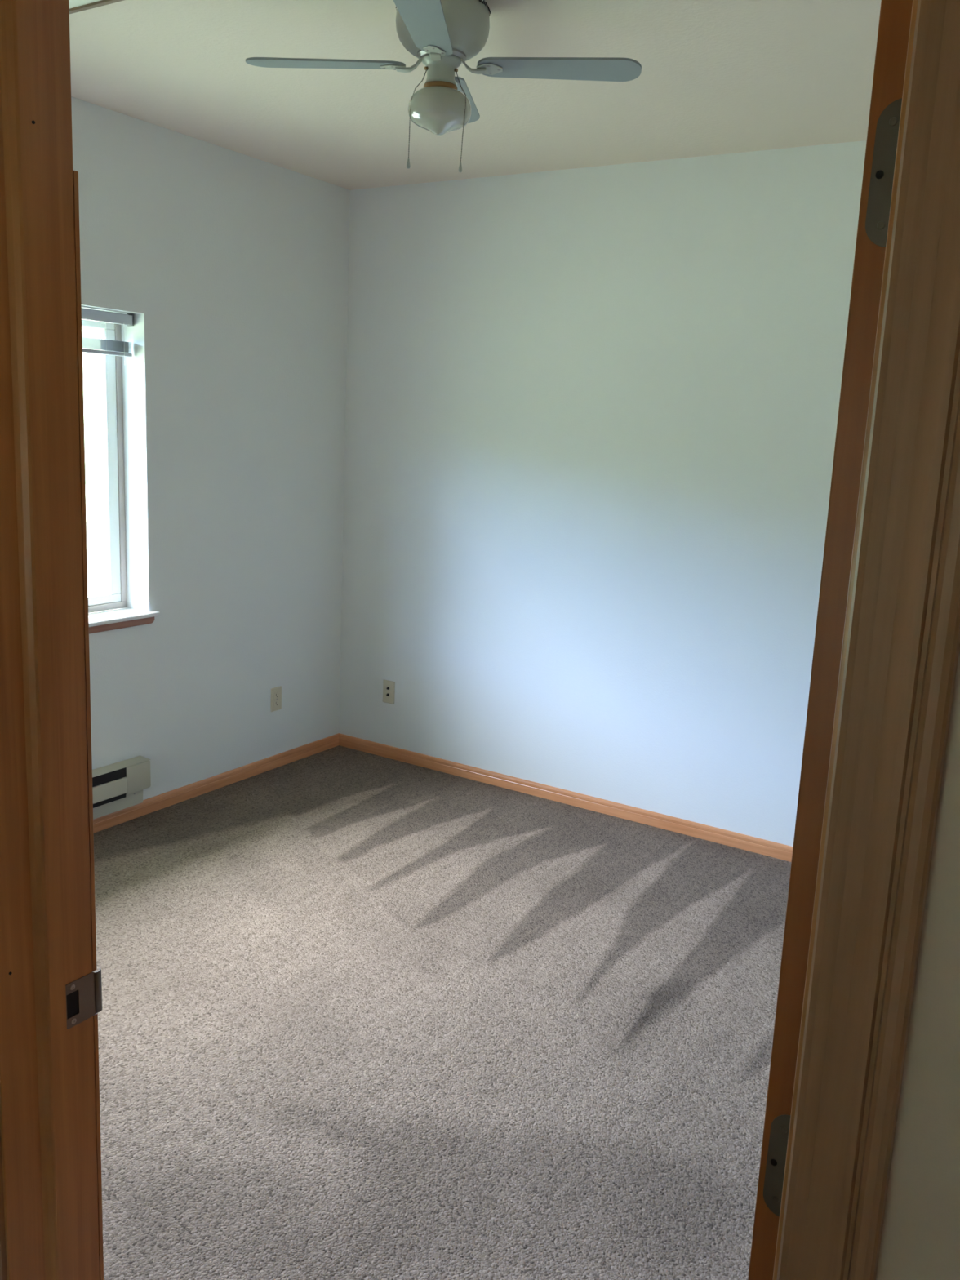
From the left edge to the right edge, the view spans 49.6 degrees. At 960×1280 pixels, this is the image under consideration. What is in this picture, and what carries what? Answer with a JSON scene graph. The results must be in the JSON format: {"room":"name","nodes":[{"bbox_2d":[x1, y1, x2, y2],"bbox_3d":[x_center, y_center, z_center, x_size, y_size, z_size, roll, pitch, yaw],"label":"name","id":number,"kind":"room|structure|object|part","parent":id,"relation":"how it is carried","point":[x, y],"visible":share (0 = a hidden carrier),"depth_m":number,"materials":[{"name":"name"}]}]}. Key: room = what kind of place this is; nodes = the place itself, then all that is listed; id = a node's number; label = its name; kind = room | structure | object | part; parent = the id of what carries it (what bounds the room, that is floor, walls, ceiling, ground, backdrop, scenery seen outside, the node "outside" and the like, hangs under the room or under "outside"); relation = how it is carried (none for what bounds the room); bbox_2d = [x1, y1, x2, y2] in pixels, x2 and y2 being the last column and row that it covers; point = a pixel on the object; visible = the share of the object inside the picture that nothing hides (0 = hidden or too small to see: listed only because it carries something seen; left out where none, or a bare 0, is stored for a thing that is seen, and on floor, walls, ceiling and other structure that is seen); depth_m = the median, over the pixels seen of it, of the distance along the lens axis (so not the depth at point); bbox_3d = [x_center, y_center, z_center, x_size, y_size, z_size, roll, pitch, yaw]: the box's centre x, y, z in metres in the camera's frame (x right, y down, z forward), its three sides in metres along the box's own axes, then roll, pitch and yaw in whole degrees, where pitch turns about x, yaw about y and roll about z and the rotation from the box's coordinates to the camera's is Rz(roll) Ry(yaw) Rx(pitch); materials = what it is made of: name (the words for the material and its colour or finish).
{"room":"home hallway","nodes":[
{"label":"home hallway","id":0,"kind":"room"},
{"bbox_2d":[0,1127,7,1279],"bbox_3d":[-0.555,0.341,1.134,0.076,2.107,0.017,10,14,31],"label":"trim","id":1,"kind":"structure","parent":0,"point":[3,1272],"depth_m":1.19,"materials":[{"name":"brown wood"}]},
{"bbox_2d":[71,96,350,799],"bbox_3d":[-1.568,-0.559,3.843,0.200,2.714,3.478,10,14,31],"label":"wall","id":2,"kind":"structure","parent":0,"point":[231,268],"depth_m":4.37,"materials":[{"name":"white paint"}]},
{"bbox_2d":[81,319,159,633],"bbox_3d":[-1.640,-0.591,3.688,0.220,1.196,1.066,10,14,31],"label":"window","id":3,"kind":"structure","parent":2,"relation":"in","point":[116,597],"depth_m":4.09,"materials":[{"name":"beige plastic"}]},
{"bbox_3d":[-1.571,-0.656,3.902,0.026,1.093,0.497,10,14,31],"label":"sash","id":4,"kind":"part","parent":3,"relation":"part of","materials":[{"name":"white plastic"}]},
{"bbox_2d":[81,307,133,364],"bbox_3d":[-1.608,-0.783,3.633,0.042,0.794,0.985,10,14,31],"label":"mini blind","id":5,"kind":"object","parent":3,"relation":"attached to","point":[119,348],"visible":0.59,"depth_m":3.88,"materials":[{"name":"grey plastic"}]},
{"bbox_3d":[-1.403,-1.133,3.879,0.029,0.106,0.002,10,14,31],"label":"ladder cord","id":6,"kind":"part","parent":5,"relation":"part of","materials":[{"name":"white fabric"}]},
{"bbox_3d":[-1.601,-1.022,3.586,0.024,0.014,0.972,10,14,31],"label":"rail","id":7,"kind":"part","parent":5,"relation":"part of","materials":[{"name":"grey plastic"}]},
{"bbox_3d":[-1.348,-1.121,3.942,0.002,0.154,0.003,4,12,5],"label":"lift cord","id":8,"kind":"part","parent":5,"relation":"part of","materials":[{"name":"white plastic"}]},
{"bbox_3d":[-1.704,-0.625,3.723,0.065,1.149,1.000,10,14,31],"label":"frame","id":9,"kind":"part","parent":3,"relation":"part of","materials":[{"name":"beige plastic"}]},
{"bbox_3d":[-1.639,-0.038,3.785,0.155,0.018,1.066,10,14,31],"label":"sill","id":10,"kind":"part","parent":3,"relation":"part of","materials":[{"name":"white laminate"}]},
{"bbox_2d":[92,755,151,819],"bbox_3d":[-1.611,0.637,3.858,0.066,0.192,0.924,10,14,31],"label":"baseboard heater","id":11,"kind":"object","parent":2,"relation":"attached to","point":[120,785],"visible":0.41,"depth_m":4.11,"materials":[{"name":"white metal"}]},
{"bbox_3d":[-1.587,0.625,3.840,0.009,0.066,0.689,10,14,31],"label":"panel","id":12,"kind":"part","parent":11,"relation":"part of","materials":[{"name":"beige metal"}]},
{"bbox_3d":[-1.629,0.637,3.862,0.032,0.188,0.911,10,14,31],"label":"panel","id":13,"kind":"part","parent":11,"relation":"part of","materials":[{"name":"beige metal"}]},
{"bbox_2d":[92,755,151,777],"bbox_3d":[-1.606,0.546,3.839,0.066,0.005,0.924,10,14,31],"label":"hood","id":14,"kind":"object","parent":11,"relation":"attached to","point":[139,762],"depth_m":4.11,"materials":[{"name":"beige metal"}]},
{"bbox_2d":[93,733,338,832],"bbox_3d":[-1.589,0.747,3.979,0.012,0.061,3.258,10,14,31],"label":"baseboard","id":15,"kind":"structure","parent":2,"relation":"attached to","point":[178,795],"depth_m":4.60,"materials":[{"name":"brown wood"}]},
{"bbox_2d":[271,685,281,711],"bbox_3d":[-0.956,0.278,4.887,0.007,0.114,0.070,10,14,31],"label":"wall outlet","id":16,"kind":"object","parent":2,"relation":"attached to","point":[276,692],"visible":1,"depth_m":4.88,"materials":[{"name":"beige plastic"}]},
{"bbox_2d":[274,700,279,706],"bbox_3d":[-0.955,0.297,4.890,0.002,0.027,0.034,10,14,31],"label":"receptacle","id":17,"kind":"object","parent":16,"relation":"attached to","point":[276,702],"depth_m":4.89,"materials":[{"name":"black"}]},
{"bbox_2d":[274,692,279,697],"bbox_3d":[-0.953,0.259,4.882,0.002,0.027,0.034,10,14,31],"label":"receptacle","id":18,"kind":"object","parent":16,"relation":"attached to","point":[277,695],"depth_m":4.88,"materials":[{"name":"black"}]},
{"bbox_2d":[93,745,791,1279],"bbox_3d":[-0.102,1.041,3.062,3.575,0.001,3.350,10,14,31],"label":"floor","id":19,"kind":"structure","parent":0,"point":[363,1015],"depth_m":2.85,"materials":[{"name":"grey carpet"}]},
{"bbox_2d":[69,0,881,190],"bbox_3d":[0.080,-1.649,2.596,3.945,0.120,3.478,10,14,31],"label":"ceiling","id":20,"kind":"structure","parent":0,"point":[717,77],"depth_m":3.21,"materials":[{"name":"beige paint"}]},
{"bbox_2d":[68,0,124,13],"bbox_3d":[-1.258,-1.632,2.520,0.700,0.010,0.616,10,14,31],"label":"attic hatch","id":21,"kind":"object","parent":20,"relation":"attached to","point":[75,6],"visible":0.2,"depth_m":2.71,"materials":[{"name":"white paint"}]},
{"bbox_3d":[-1.258,-1.635,2.519,0.680,0.004,0.596,10,14,31],"label":"hatch panel","id":22,"kind":"part","parent":21,"relation":"part of","materials":[{"name":"white paint"}]},
{"bbox_2d":[245,0,641,172],"bbox_3d":[-0.100,-1.393,2.627,0.744,0.411,0.744,-7,15,-39],"label":"ceiling fan","id":23,"kind":"object","parent":20,"relation":"hanging from","point":[443,35],"visible":1,"depth_m":2.58,"materials":[{"name":"grey metal"}]},
{"bbox_3d":[-0.392,-1.463,2.640,0.408,0.021,0.110,4,12,5],"label":"fan blade","id":24,"kind":"part","parent":23,"relation":"part of","materials":[{"name":"white wood"}]},
{"bbox_3d":[-0.181,-1.206,2.631,0.009,0.025,0.009,-3,13,-24],"label":"pull knob","id":25,"kind":"part","parent":23,"relation":"part of","materials":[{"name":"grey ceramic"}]},
{"bbox_3d":[-0.151,-1.324,2.609,0.049,0.219,0.020,-3,13,-26],"label":"pull chain","id":26,"kind":"part","parent":23,"relation":"part of","materials":[{"name":"silver metal"}]},
{"bbox_3d":[-0.125,-1.385,2.328,0.110,0.021,0.408,4,12,5],"label":"fan blade","id":27,"kind":"part","parent":23,"relation":"part of","materials":[{"name":"white wood"}]},
{"bbox_3d":[-0.103,-1.337,2.639,0.161,0.103,0.161,10,14,31],"label":"glass globe","id":28,"kind":"part","parent":23,"relation":"part of","materials":[{"name":"beige glass"}]},
{"bbox_3d":[-0.055,-1.320,2.613,0.009,0.230,0.052,-8,16,-42],"label":"pull chain","id":29,"kind":"part","parent":23,"relation":"part of","materials":[{"name":"silver metal"}]},
{"bbox_3d":[-0.049,-1.193,2.623,0.009,0.025,0.009,-3,13,-24],"label":"pull knob","id":30,"kind":"part","parent":23,"relation":"part of","materials":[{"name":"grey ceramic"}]},
{"bbox_3d":[-0.070,-1.503,2.905,0.110,0.021,0.408,4,12,5],"label":"fan blade","id":31,"kind":"part","parent":23,"relation":"part of","materials":[{"name":"white wood"}]},
{"bbox_3d":[0.197,-1.425,2.593,0.408,0.021,0.110,4,12,5],"label":"fan blade","id":32,"kind":"part","parent":23,"relation":"part of","materials":[{"name":"white wood"}]},
{"bbox_2d":[338,140,866,846],"bbox_3d":[0.887,-0.524,4.245,3.545,2.714,0.200,10,14,31],"label":"wall","id":33,"kind":"structure","parent":0,"point":[591,413],"depth_m":4.34,"materials":[{"name":"white paint"}]},
{"bbox_2d":[382,679,395,704],"bbox_3d":[-0.452,0.256,5.112,0.070,0.114,0.014,10,14,31],"label":"cable plate","id":34,"kind":"object","parent":33,"relation":"attached to","point":[388,686],"visible":1,"depth_m":5.11,"materials":[{"name":"beige plastic"}]},
{"bbox_2d":[338,733,792,862],"bbox_3d":[0.769,0.770,4.422,3.545,0.061,0.012,10,14,31],"label":"baseboard","id":35,"kind":"structure","parent":33,"relation":"attached to","point":[759,846],"depth_m":4.62,"materials":[{"name":"brown wood"}]},
{"bbox_2d":[875,647,959,1279],"bbox_3d":[-0.224,0.110,0.927,3.900,2.714,0.060,10,14,31],"label":"wall","id":36,"kind":"structure","parent":0,"point":[920,1240],"depth_m":0.61,"materials":[{"name":"beige paint"}]},
{"bbox_2d":[773,0,959,1279],"bbox_3d":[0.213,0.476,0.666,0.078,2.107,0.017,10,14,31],"label":"trim","id":37,"kind":"structure","parent":36,"relation":"attached to","point":[903,645],"depth_m":0.57,"materials":[{"name":"brown wood"}]},
{"bbox_3d":[-0.920,-0.026,1.422,3.945,2.714,0.062,10,14,31],"label":"wall","id":38,"kind":"structure","parent":0,"visible":0},
{"bbox_2d":[0,0,103,1279],"bbox_3d":[-0.492,0.356,1.186,0.049,2.064,0.136,10,14,31],"label":"trim","id":39,"kind":"structure","parent":38,"relation":"attached to","point":[51,993],"depth_m":1.12,"materials":[{"name":"brown wood"}]},
{"bbox_3d":[-0.473,0.426,1.230,0.002,0.057,0.042,10,14,31],"label":"strike plate","id":40,"kind":"part","parent":39,"relation":"part of","materials":[{"name":"metal"}]},
{"bbox_2d":[747,0,912,1279],"bbox_3d":[0.444,0.419,1.150,0.159,2.016,0.808,10,14,31],"label":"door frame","id":41,"kind":"structure","parent":38,"relation":"in","point":[895,18],"depth_m":0.72,"materials":[{"name":"brown wood"}]},
{"label":"outside","id":42,"kind":"structure","parent":0,"visible":0},
{"bbox_2d":[85,484,115,613],"bbox_3d":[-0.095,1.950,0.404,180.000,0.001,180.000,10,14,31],"label":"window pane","id":43,"kind":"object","parent":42,"point":[95,493],"depth_m":15.81,"materials":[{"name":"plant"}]},
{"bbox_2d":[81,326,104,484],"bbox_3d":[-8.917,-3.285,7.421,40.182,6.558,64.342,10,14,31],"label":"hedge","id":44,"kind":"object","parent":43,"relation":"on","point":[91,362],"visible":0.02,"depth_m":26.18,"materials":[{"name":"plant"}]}
]}

